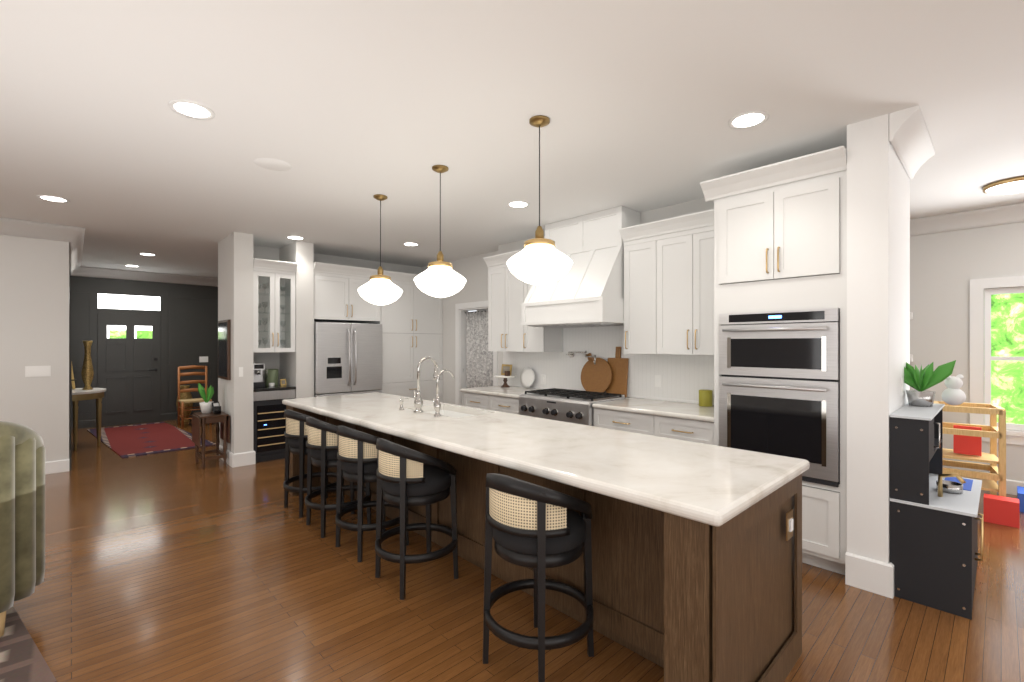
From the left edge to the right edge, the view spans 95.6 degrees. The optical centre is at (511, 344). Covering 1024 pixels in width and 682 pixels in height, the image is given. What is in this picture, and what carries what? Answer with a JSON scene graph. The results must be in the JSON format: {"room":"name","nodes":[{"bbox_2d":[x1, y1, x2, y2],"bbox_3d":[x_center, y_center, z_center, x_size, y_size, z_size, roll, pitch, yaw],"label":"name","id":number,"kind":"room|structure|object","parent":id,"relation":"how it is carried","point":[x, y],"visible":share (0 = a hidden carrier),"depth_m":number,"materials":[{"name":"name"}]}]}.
{"room":"kitchen","nodes":[
{"label":"kitchen","id":0,"kind":"room"},
{"bbox_2d":[0,235,68,461],"bbox_3d":[-7.691,0.060,3.006,6.980,2.800,0.150,0,0,-43],"label":"wall","id":1,"kind":"structure","parent":0,"point":[34,301],"depth_m":5.17,"materials":[{"name":"white paint"}]},
{"bbox_2d":[25,366,50,376],"bbox_3d":[-5.286,0.300,5.179,0.200,0.120,0.008,0,0,-44],"label":"switch plate","id":2,"kind":"object","parent":1,"relation":"attached to","point":[36,371],"depth_m":5.17,"materials":[{"name":"white plastic"}]},
{"bbox_2d":[69,248,69,448],"bbox_3d":[-6.453,0.060,6.662,0.150,2.800,3.450,0,0,-43],"label":"wall","id":3,"kind":"structure","parent":0,"point":[69,348],"depth_m":6.47,"materials":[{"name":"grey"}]},
{"bbox_2d":[70,290,76,449],"bbox_3d":[-5.888,0.390,6.227,0.065,2.140,1.040,0,0,-43],"label":"closet door","id":4,"kind":"structure","parent":3,"relation":"in","point":[70,370],"depth_m":5.83,"materials":[{"name":"grey"}]},
{"bbox_2d":[70,276,217,420],"bbox_3d":[-6.082,0.060,9.496,4.590,2.800,0.150,0,0,-43],"label":"wall","id":5,"kind":"structure","parent":0,"point":[196,329],"depth_m":9.02,"materials":[{"name":"grey paint"}]},
{"bbox_2d":[98,293,160,425],"bbox_3d":[-6.975,0.277,8.483,0.892,2.354,0.085,0,0,-43],"label":"entry door","id":6,"kind":"structure","parent":5,"relation":"in","point":[129,362],"depth_m":8.49,"materials":[{"name":"grey wood"}]},
{"bbox_2d":[71,286,217,420],"bbox_3d":[-5.967,0.225,9.492,4.410,2.470,0.009,0,0,-43],"label":"trim","id":7,"kind":"structure","parent":5,"relation":"attached to","point":[171,366],"depth_m":8.84,"materials":[{"name":"grey"}]},
{"bbox_2d":[199,356,207,361],"bbox_3d":[-6.167,0.300,9.289,0.150,0.115,0.009,0,0,-44],"label":"light switch","id":8,"kind":"object","parent":5,"relation":"attached to","point":[203,359],"visible":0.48,"depth_m":9.27,"materials":[{"name":"white plastic"}]},
{"bbox_2d":[221,232,252,453],"bbox_3d":[-3.462,0.060,5.834,0.210,2.800,0.670,0,0,-43],"label":"column","id":9,"kind":"structure","parent":0,"point":[237,305],"depth_m":5.60,"materials":[{"name":"white paint"}]},
{"bbox_2d":[218,320,230,379],"bbox_3d":[-3.594,0.065,5.792,0.034,0.730,0.510,0,0,-43],"label":"mirror","id":10,"kind":"object","parent":9,"relation":"attached to","point":[224,349],"visible":1,"depth_m":5.70,"materials":[{"name":"brown wood"}]},
{"bbox_2d":[239,367,242,376],"bbox_3d":[-3.249,0.330,5.567,0.045,0.115,0.008,0,0,-44],"label":"switch plate","id":11,"kind":"object","parent":9,"relation":"attached to","point":[240,368],"depth_m":5.56,"materials":[{"name":"white plastic"}]},
{"bbox_2d":[279,241,313,398],"bbox_3d":[-2.943,0.060,6.327,0.220,2.800,0.670,0,0,-43],"label":"column","id":12,"kind":"structure","parent":0,"point":[296,368],"depth_m":6.10,"materials":[{"name":"white paint"}]},
{"bbox_2d":[218,241,420,444],"bbox_3d":[-2.725,0.060,7.099,3.020,2.800,0.150,0,0,-43],"label":"wall","id":13,"kind":"structure","parent":0,"point":[270,360],"depth_m":6.46,"materials":[{"name":"white paint"}]},
{"bbox_2d":[314,270,380,321],"bbox_3d":[-2.502,-0.655,6.739,0.977,0.630,0.620,0,0,-43],"label":"upper cabinet","id":14,"kind":"object","parent":13,"relation":"attached to","point":[337,298],"depth_m":6.46,"materials":[{"name":"white wood"}]},
{"bbox_2d":[0,0,1023,277],"bbox_3d":[-2.425,-1.390,3.282,15.000,0.100,17.100,0,0,-43],"label":"ceiling","id":15,"kind":"structure","parent":0,"point":[346,110],"depth_m":2.64,"materials":[{"name":"white paint"}]},
{"bbox_2d":[36,195,69,202],"bbox_3d":[-4.217,-1.337,4.270,0.219,0.006,0.219,0,0,7],"label":"recessed light","id":16,"kind":"object","parent":15,"relation":"in","point":[44,197],"depth_m":4.26,"materials":[{"name":"white"}]},
{"bbox_2d":[138,253,156,255],"bbox_3d":[-5.421,-1.337,6.904,0.219,0.006,0.219,0,0,38],"label":"recessed light","id":17,"kind":"object","parent":15,"relation":"in","point":[146,254],"depth_m":6.91,"materials":[{"name":"white"}]},
{"bbox_2d":[168,100,214,119],"bbox_3d":[-1.826,-1.337,2.651,0.219,0.006,0.219,0,0,7],"label":"recessed light","id":18,"kind":"object","parent":15,"relation":"in","point":[198,111],"depth_m":2.64,"materials":[{"name":"white"}]},
{"bbox_2d":[254,158,291,170],"bbox_3d":[-1.777,-1.337,3.456,0.250,0.004,0.250,0,0,-43],"label":"ceiling speaker","id":19,"kind":"object","parent":15,"relation":"attached to","point":[273,164],"visible":1,"depth_m":3.45,"materials":[{"name":"white"}]},
{"bbox_2d":[286,236,304,239],"bbox_3d":[-2.719,-1.337,5.829,0.219,0.006,0.219,0,0,38],"label":"recessed light","id":20,"kind":"object","parent":15,"relation":"in","point":[289,237],"depth_m":5.81,"materials":[{"name":"white"}]},
{"bbox_2d":[358,194,402,304],"bbox_3d":[-1.191,-0.846,4.205,0.396,0.986,0.396,0,0,-43],"label":"pendant light","id":21,"kind":"object","parent":15,"relation":"hanging from","point":[380,288],"visible":1,"depth_m":4.11,"materials":[{"name":"white glass"}]},
{"bbox_2d":[403,242,418,245],"bbox_3d":[-1.351,-1.337,6.203,0.219,0.006,0.219,0,0,7],"label":"recessed light","id":22,"kind":"object","parent":15,"relation":"in","point":[407,243],"depth_m":6.21,"materials":[{"name":"white"}]},
{"bbox_2d":[414,165,465,297],"bbox_3d":[-0.544,-0.846,3.523,0.396,0.986,0.396,0,0,-43],"label":"pendant light","id":23,"kind":"object","parent":15,"relation":"hanging from","point":[440,277],"visible":1,"depth_m":3.42,"materials":[{"name":"white glass"}]},
{"bbox_2d":[507,201,529,207],"bbox_3d":[0.060,-1.337,4.441,0.219,0.006,0.219,0,0,38],"label":"recessed light","id":24,"kind":"object","parent":15,"relation":"in","point":[514,204],"depth_m":4.44,"materials":[{"name":"white"}]},
{"bbox_2d":[507,115,572,284],"bbox_3d":[0.165,-0.846,2.776,0.396,0.986,0.396,0,0,-43],"label":"pendant light","id":25,"kind":"object","parent":15,"relation":"hanging from","point":[539,259],"visible":1,"depth_m":2.67,"materials":[{"name":"white glass"}]},
{"bbox_2d":[728,111,768,129],"bbox_3d":[1.409,-1.337,2.771,0.219,0.006,0.219,0,0,7],"label":"recessed light","id":26,"kind":"object","parent":15,"relation":"in","point":[751,119],"depth_m":2.77,"materials":[{"name":"white"}]},
{"bbox_2d":[983,176,1023,193],"bbox_3d":[4.168,-1.304,3.845,0.380,0.070,0.380,0,0,-43],"label":"ceiling light","id":27,"kind":"object","parent":15,"relation":"attached to","point":[1011,185],"visible":1,"depth_m":3.81,"materials":[{"name":"white"}]},
{"bbox_2d":[13,419,1023,681],"bbox_3d":[-2.425,1.510,3.282,15.000,0.100,17.100,0,0,-43],"label":"floor","id":28,"kind":"structure","parent":0,"point":[173,567],"depth_m":2.59,"materials":[{"name":"brown wood"}]},
{"bbox_2d":[0,606,56,681],"bbox_3d":[-4.145,1.454,1.346,2.800,0.011,3.600,0,0,35],"label":"living room rug","id":29,"kind":"object","parent":28,"relation":"on","point":[22,659],"visible":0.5,"depth_m":2.15,"materials":[{"name":"beige fabric"}]},
{"bbox_2d":[0,421,44,636],"bbox_3d":[-2.885,0.895,2.214,0.930,1.104,0.872,0,0,-43],"label":"armchair","id":30,"kind":"object","parent":29,"relation":"on","point":[22,510],"visible":1,"depth_m":2.34,"materials":[{"name":"green fabric"}]},
{"bbox_2d":[72,388,105,450],"bbox_3d":[-6.127,1.057,6.731,0.370,0.804,0.880,0,0,-43],"label":"console table","id":31,"kind":"object","parent":28,"relation":"on","point":[79,394],"visible":0.98,"depth_m":6.48,"materials":[{"name":"brown wood"}]},
{"bbox_2d":[71,361,74,388],"bbox_3d":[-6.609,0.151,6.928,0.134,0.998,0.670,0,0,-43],"label":"vase","id":32,"kind":"object","parent":31,"relation":"on","point":[73,382],"visible":0.38,"depth_m":6.71,"materials":[{"name":"gold metal"}]},
{"bbox_2d":[81,341,93,389],"bbox_3d":[-6.141,0.301,6.718,0.136,0.705,0.136,0,0,-43],"label":"vase","id":33,"kind":"object","parent":31,"relation":"on","point":[87,373],"visible":1,"depth_m":6.69,"materials":[{"name":"gold metal"}]},
{"bbox_2d":[87,422,215,457],"bbox_3d":[-5.764,1.454,7.324,3.000,0.011,1.060,0,0,41],"label":"rug","id":34,"kind":"object","parent":28,"relation":"on","point":[128,441],"visible":0.86,"depth_m":7.07,"materials":[{"name":"red fabric"}]},
{"bbox_2d":[176,385,192,421],"bbox_3d":[-6.172,1.117,8.756,0.270,0.685,0.270,0,0,-43],"label":"vase","id":35,"kind":"object","parent":28,"relation":"on","point":[186,395],"depth_m":8.69,"materials":[{"name":"brown wicker"}]},
{"bbox_2d":[178,365,211,427],"bbox_3d":[-5.746,0.923,8.408,0.454,1.071,0.424,0,0,-43],"label":"ladder-back chair","id":36,"kind":"object","parent":28,"relation":"on","point":[182,402],"visible":0.67,"depth_m":8.43,"materials":[{"name":"brown wood"}]},
{"bbox_2d":[192,411,229,468],"bbox_3d":[-3.665,1.149,5.649,0.316,0.619,0.460,0,0,-43],"label":"side table","id":37,"kind":"object","parent":28,"relation":"on","point":[200,420],"visible":1,"depth_m":5.57,"materials":[{"name":"brown wood"}]},
{"bbox_2d":[198,383,213,412],"bbox_3d":[-3.749,0.651,5.694,0.161,0.374,0.177,0,0,-43],"label":"potted plant","id":38,"kind":"object","parent":37,"relation":"on","point":[206,406],"visible":0.98,"depth_m":5.66,"materials":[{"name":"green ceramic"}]},
{"bbox_2d":[212,402,220,413],"bbox_3d":[-3.597,0.773,5.668,0.104,0.129,0.215,0,0,-43],"label":"decor","id":39,"kind":"object","parent":37,"relation":"on","point":[216,406],"visible":1,"depth_m":5.59,"materials":[{"name":"black"}]},
{"bbox_2d":[253,390,294,462],"bbox_3d":[-3.209,1.020,6.084,0.490,0.879,0.651,0,0,-43],"label":"base cabinet","id":40,"kind":"object","parent":28,"relation":"on","point":[269,421],"depth_m":5.80,"materials":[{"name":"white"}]},
{"bbox_2d":[253,384,295,393],"bbox_3d":[-3.202,0.562,6.076,0.494,0.035,0.672,0,0,-43],"label":"countertop","id":41,"kind":"structure","parent":40,"relation":"on","point":[278,387],"depth_m":5.87,"materials":[{"name":"black stone"}]},
{"bbox_2d":[253,363,266,386],"bbox_3d":[-3.282,0.395,5.997,0.175,0.299,0.341,0,0,-43],"label":"espresso machine","id":42,"kind":"object","parent":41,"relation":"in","point":[258,368],"visible":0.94,"depth_m":5.93,"materials":[{"name":"silver metal"}]},
{"bbox_2d":[265,369,278,385],"bbox_3d":[-3.184,0.436,6.160,0.156,0.215,0.156,0,0,-43],"label":"canister","id":43,"kind":"object","parent":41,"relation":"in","point":[271,375],"visible":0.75,"depth_m":6.10,"materials":[{"name":"green ceramic"}]},
{"bbox_2d":[269,379,285,386],"bbox_3d":[-3.058,0.501,6.063,0.219,0.086,0.075,0,0,-43],"label":"decor","id":44,"kind":"object","parent":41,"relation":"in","point":[282,382],"visible":1,"depth_m":6.11,"materials":[{"name":"white ceramic"}]},
{"bbox_2d":[283,409,343,517],"bbox_3d":[-1.776,1.012,4.174,0.504,0.895,0.504,0,0,44],"label":"stool","id":45,"kind":"object","parent":28,"relation":"on","point":[296,433],"visible":0.44,"depth_m":3.96,"materials":[{"name":"black wood"}]},
{"bbox_2d":[305,417,370,537],"bbox_3d":[-1.401,1.012,3.757,0.504,0.895,0.504,0,0,-42],"label":"stool","id":46,"kind":"object","parent":28,"relation":"on","point":[321,444],"visible":0.71,"depth_m":3.55,"materials":[{"name":"black wood"}]},
{"bbox_2d":[293,322,384,396],"bbox_3d":[-2.486,0.583,6.721,0.977,1.754,0.722,0,0,-43],"label":"refrigerator","id":47,"kind":"object","parent":28,"relation":"on","point":[349,358],"depth_m":6.42,"materials":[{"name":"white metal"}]},
{"bbox_2d":[336,426,408,561],"bbox_3d":[-1.012,1.012,3.369,0.504,0.895,0.504,0,0,45],"label":"stool","id":48,"kind":"object","parent":28,"relation":"on","point":[357,456],"visible":0.79,"depth_m":3.16,"materials":[{"name":"black wood"}]},
{"bbox_2d":[381,278,442,402],"bbox_3d":[-1.760,0.245,7.461,1.116,2.430,0.647,0,0,-43],"label":"tall cabinet","id":49,"kind":"object","parent":28,"relation":"on","point":[385,349],"depth_m":7.22,"materials":[{"name":"white wood"}]},
{"bbox_2d":[375,438,457,599],"bbox_3d":[-0.596,1.012,2.909,0.504,0.895,0.504,0,0,-41],"label":"stool","id":50,"kind":"object","parent":28,"relation":"on","point":[406,477],"visible":1,"depth_m":2.73,"materials":[{"name":"black wood"}]},
{"bbox_2d":[483,473,593,681],"bbox_3d":[0.124,1.012,2.158,0.504,0.895,0.504,0,0,42],"label":"stool","id":51,"kind":"object","parent":28,"relation":"on","point":[538,529],"visible":1,"depth_m":1.97,"materials":[{"name":"black wood"}]},
{"bbox_2d":[286,405,801,681],"bbox_3d":[-0.430,1.028,3.395,0.960,0.865,4.246,0,0,-43],"label":"kitchen island","id":52,"kind":"object","parent":28,"relation":"on","point":[696,562],"depth_m":2.06,"materials":[{"name":"brown wood"}]},
{"bbox_2d":[282,393,809,532],"bbox_3d":[-0.434,0.570,3.400,1.030,0.050,4.290,0,0,-43],"label":"island countertop","id":53,"kind":"structure","parent":52,"relation":"on","point":[712,486],"depth_m":2.28,"materials":[{"name":"white stone"}]},
{"bbox_2d":[398,397,409,408],"bbox_3d":[-0.899,0.494,3.862,0.086,0.100,0.042,0,0,-43],"label":"soap dispenser","id":54,"kind":"object","parent":53,"relation":"on","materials":[{"name":"silver metal"}]},
{"bbox_2d":[410,357,438,412],"bbox_3d":[-0.699,0.321,3.781,0.239,0.446,0.106,0,0,-43],"label":"faucet","id":55,"kind":"object","parent":53,"relation":"on","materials":[{"name":"silver metal"}]},
{"bbox_2d":[430,369,453,416],"bbox_3d":[-0.526,0.368,3.560,0.185,0.353,0.083,0,0,-43],"label":"faucet","id":56,"kind":"object","parent":53,"relation":"on","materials":[{"name":"silver metal"}]},
{"bbox_2d":[426,409,473,416],"bbox_3d":[-0.518,0.705,3.837,0.414,0.244,0.744,0,0,-43],"label":"sink","id":57,"kind":"object","parent":53,"relation":"in","point":[449,412],"depth_m":4.10,"materials":[{"name":"white ceramic"}]},
{"bbox_2d":[460,146,846,574],"bbox_3d":[0.939,0.061,4.504,0.834,2.797,3.938,0,0,-43],"label":"kitchen cabinets","id":58,"kind":"object","parent":28,"relation":"on","point":[734,300],"visible":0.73,"depth_m":3.43,"materials":[{"name":"white wood"}]},
{"bbox_2d":[495,375,514,386],"bbox_3d":[-0.085,0.471,5.930,0.260,0.145,0.260,0,0,-43],"label":"cake stand","id":59,"kind":"object","parent":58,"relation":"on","point":[505,380],"visible":0.92,"depth_m":5.89,"materials":[{"name":"brown wood"}]},
{"bbox_2d":[501,364,511,375],"bbox_3d":[-0.090,0.328,5.933,0.117,0.141,0.210,0,0,-43],"label":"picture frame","id":60,"kind":"object","parent":59,"relation":"on","point":[506,369],"visible":0.98,"depth_m":5.95,"materials":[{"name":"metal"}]},
{"bbox_2d":[520,367,534,387],"bbox_3d":[0.194,0.410,5.781,0.052,0.253,0.256,0,0,-43],"label":"decorative plate","id":61,"kind":"object","parent":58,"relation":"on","point":[527,377],"visible":1,"depth_m":5.79,"materials":[{"name":"white ceramic"}]},
{"bbox_2d":[541,375,544,383],"bbox_3d":[0.378,0.430,5.679,0.008,0.115,0.075,0,0,-44],"label":"outlet","id":62,"kind":"object","parent":58,"relation":"attached to","point":[542,376],"depth_m":5.67,"materials":[{"name":"white plastic"}]},
{"bbox_2d":[522,205,642,328],"bbox_3d":[0.712,-0.762,4.839,0.679,1.149,1.040,0,0,-44],"label":"range hood","id":63,"kind":"object","parent":58,"relation":"attached to","point":[592,294],"depth_m":4.61,"materials":[{"name":"white wood"}]},
{"bbox_2d":[581,353,611,392],"bbox_3d":[0.908,0.316,4.998,0.090,0.448,0.400,0,0,-43],"label":"round cutting board","id":64,"kind":"object","parent":58,"relation":"on","point":[597,377],"visible":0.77,"depth_m":4.98,"materials":[{"name":"brown wood"}]},
{"bbox_2d":[606,347,628,396],"bbox_3d":[1.105,0.283,4.867,0.066,0.519,0.250,0,0,-43],"label":"cutting board","id":65,"kind":"object","parent":58,"relation":"on","point":[619,368],"visible":0.83,"depth_m":4.84,"materials":[{"name":"brown wood"}]},
{"bbox_2d":[502,320,750,408],"bbox_3d":[0.951,0.152,5.080,0.024,0.784,3.120,0,0,-44],"label":"backsplash","id":66,"kind":"structure","parent":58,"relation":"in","point":[683,376],"depth_m":4.92,"materials":[{"name":"white tile"}]},
{"bbox_2d":[655,375,661,386],"bbox_3d":[1.438,0.360,4.562,0.008,0.115,0.075,0,0,-44],"label":"outlet","id":67,"kind":"object","parent":58,"relation":"attached to","point":[658,380],"depth_m":4.56,"materials":[{"name":"white plastic"}]},
{"bbox_2d":[699,389,712,406],"bbox_3d":[1.713,0.474,4.107,0.114,0.140,0.114,0,0,-43],"label":"canister","id":68,"kind":"object","parent":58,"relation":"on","point":[705,398],"visible":1,"depth_m":4.06,"materials":[{"name":"yellow ceramic"}]},
{"bbox_2d":[719,308,846,487],"bbox_3d":[1.981,0.331,3.343,0.724,1.112,0.728,0,0,-44],"label":"wall oven","id":69,"kind":"object","parent":58,"relation":"in","point":[781,369],"depth_m":3.08,"materials":[{"name":"silver metal"}]},
{"bbox_2d":[889,403,983,619],"bbox_3d":[2.650,0.935,2.873,0.900,1.050,0.374,0,0,-43],"label":"toy","id":70,"kind":"object","parent":28,"relation":"on","point":[934,553],"visible":1,"depth_m":2.62,"materials":[{"name":"black wood"}]},
{"bbox_2d":[904,360,955,406],"bbox_3d":[2.720,0.254,3.085,0.178,0.310,0.335,0,0,-43],"label":"plant","id":71,"kind":"object","parent":70,"relation":"on","point":[920,381],"visible":0.94,"depth_m":3.05,"materials":[{"name":"green plant"}]},
{"bbox_2d":[933,401,1005,496],"bbox_3d":[4.128,1.004,4.221,0.440,0.910,0.440,0,0,39],"label":"shelf","id":72,"kind":"object","parent":28,"relation":"on","point":[993,432],"visible":0.52,"depth_m":4.08,"materials":[{"name":"brown wood"}]},
{"bbox_2d":[941,374,965,404],"bbox_3d":[2.960,0.305,3.113,0.120,0.208,0.120,0,0,-43],"label":"plush toy","id":73,"kind":"object","parent":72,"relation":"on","point":[953,394],"visible":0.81,"depth_m":3.08,"materials":[{"name":"white fabric"}]},
{"bbox_2d":[953,425,981,455],"bbox_3d":[4.106,0.865,4.186,0.040,0.250,0.180,0,0,-44],"label":"toy","id":74,"kind":"object","parent":72,"relation":"on","point":[969,445],"depth_m":4.17,"materials":[{"name":"red plastic"}]},
{"bbox_2d":[984,493,1020,527],"bbox_3d":[4.008,1.360,3.803,0.150,0.199,0.200,0,0,-44],"label":"toy","id":75,"kind":"object","parent":28,"relation":"on","point":[1002,510],"depth_m":3.75,"materials":[{"name":"red plastic"}]},
{"bbox_2d":[1017,486,1023,511],"bbox_3d":[4.619,1.380,4.052,0.320,0.160,0.280,0,0,-44],"label":"toy","id":76,"kind":"object","parent":28,"relation":"on","point":[1020,490],"depth_m":4.05,"materials":[{"name":"blue plastic"}]},
{"bbox_2d":[421,198,713,403],"bbox_3d":[-1.380,0.060,7.824,0.370,2.800,11.950,0,0,-43],"label":"wall","id":77,"kind":"structure","parent":0,"point":[472,271],"depth_m":7.04,"materials":[{"name":"white paint"}]},
{"bbox_2d":[455,301,497,405],"bbox_3d":[-0.491,0.410,7.034,0.168,2.100,1.000,0,0,-43],"label":"door frame","id":78,"kind":"structure","parent":77,"relation":"attached to","point":[461,309],"depth_m":7.29,"materials":[{"name":"white wood"}]},
{"bbox_2d":[465,310,492,387],"bbox_3d":[-0.473,0.460,7.051,0.052,1.940,0.776,0,0,-43],"label":"curtain","id":79,"kind":"object","parent":77,"relation":"hanging from","point":[479,364],"visible":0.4,"depth_m":7.09,"materials":[{"name":"grey fabric"}]},
{"bbox_2d":[460,385,749,422],"bbox_3d":[0.695,0.565,4.837,0.727,0.040,3.119,0,0,-44],"label":"countertop","id":80,"kind":"structure","parent":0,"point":[683,410],"depth_m":4.29,"materials":[{"name":"stone"}]},
{"bbox_2d":[847,114,909,562],"bbox_3d":[2.447,0.060,3.080,0.910,2.800,0.200,0,0,-43],"label":"wall","id":81,"kind":"structure","parent":0,"point":[878,268],"depth_m":2.78,"materials":[{"name":"white paint"}]},
{"bbox_2d":[0,105,1023,286],"bbox_3d":[-2.379,-1.260,2.359,13.497,0.160,15.297,0,0,-43],"label":"crown molding","id":82,"kind":"structure","parent":81,"relation":"attached to","point":[910,142],"depth_m":4.83,"materials":[{"name":"white wood"}]},
{"bbox_2d":[45,410,1023,598],"bbox_3d":[-2.379,1.365,2.359,13.497,0.190,15.297,0,0,-43],"label":"baseboard","id":83,"kind":"structure","parent":81,"relation":"attached to","point":[870,575],"depth_m":2.81,"materials":[{"name":"white wood"}]},
{"bbox_2d":[901,377,903,394],"bbox_3d":[2.559,0.270,3.042,0.045,0.115,0.008,0,0,-44],"label":"switch plate","id":84,"kind":"object","parent":81,"relation":"attached to","point":[902,383],"depth_m":3.03,"materials":[{"name":"white plastic"}]},
{"bbox_2d":[910,222,1023,480],"bbox_3d":[5.291,0.060,4.194,0.150,2.800,7.500,0,0,-44],"label":"wall","id":85,"kind":"structure","parent":0,"point":[945,267],"depth_m":4.80,"materials":[{"name":"white paint"}]},
{"bbox_2d":[910,312,912,361],"bbox_3d":[4.323,-0.080,5.067,0.047,0.540,0.080,0,0,-43],"label":"light switch","id":86,"kind":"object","parent":85,"relation":"attached to","point":[911,318],"depth_m":5.03,"materials":[{"name":"white plastic"}]},
{"bbox_2d":[970,276,1023,444],"bbox_3d":[5.179,0.155,4.274,0.197,1.630,1.410,0,0,-43],"label":"window","id":87,"kind":"structure","parent":85,"relation":"in","point":[981,357],"depth_m":4.66,"materials":[{"name":"white wood"}]},
{"label":"outside","id":88,"kind":"structure","parent":0,"visible":0},
{"bbox_2d":[991,293,1023,424],"bbox_3d":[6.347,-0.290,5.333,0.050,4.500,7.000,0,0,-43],"label":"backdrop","id":89,"kind":"structure","parent":88,"point":[1007,340],"depth_m":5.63,"materials":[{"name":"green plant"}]}
]}

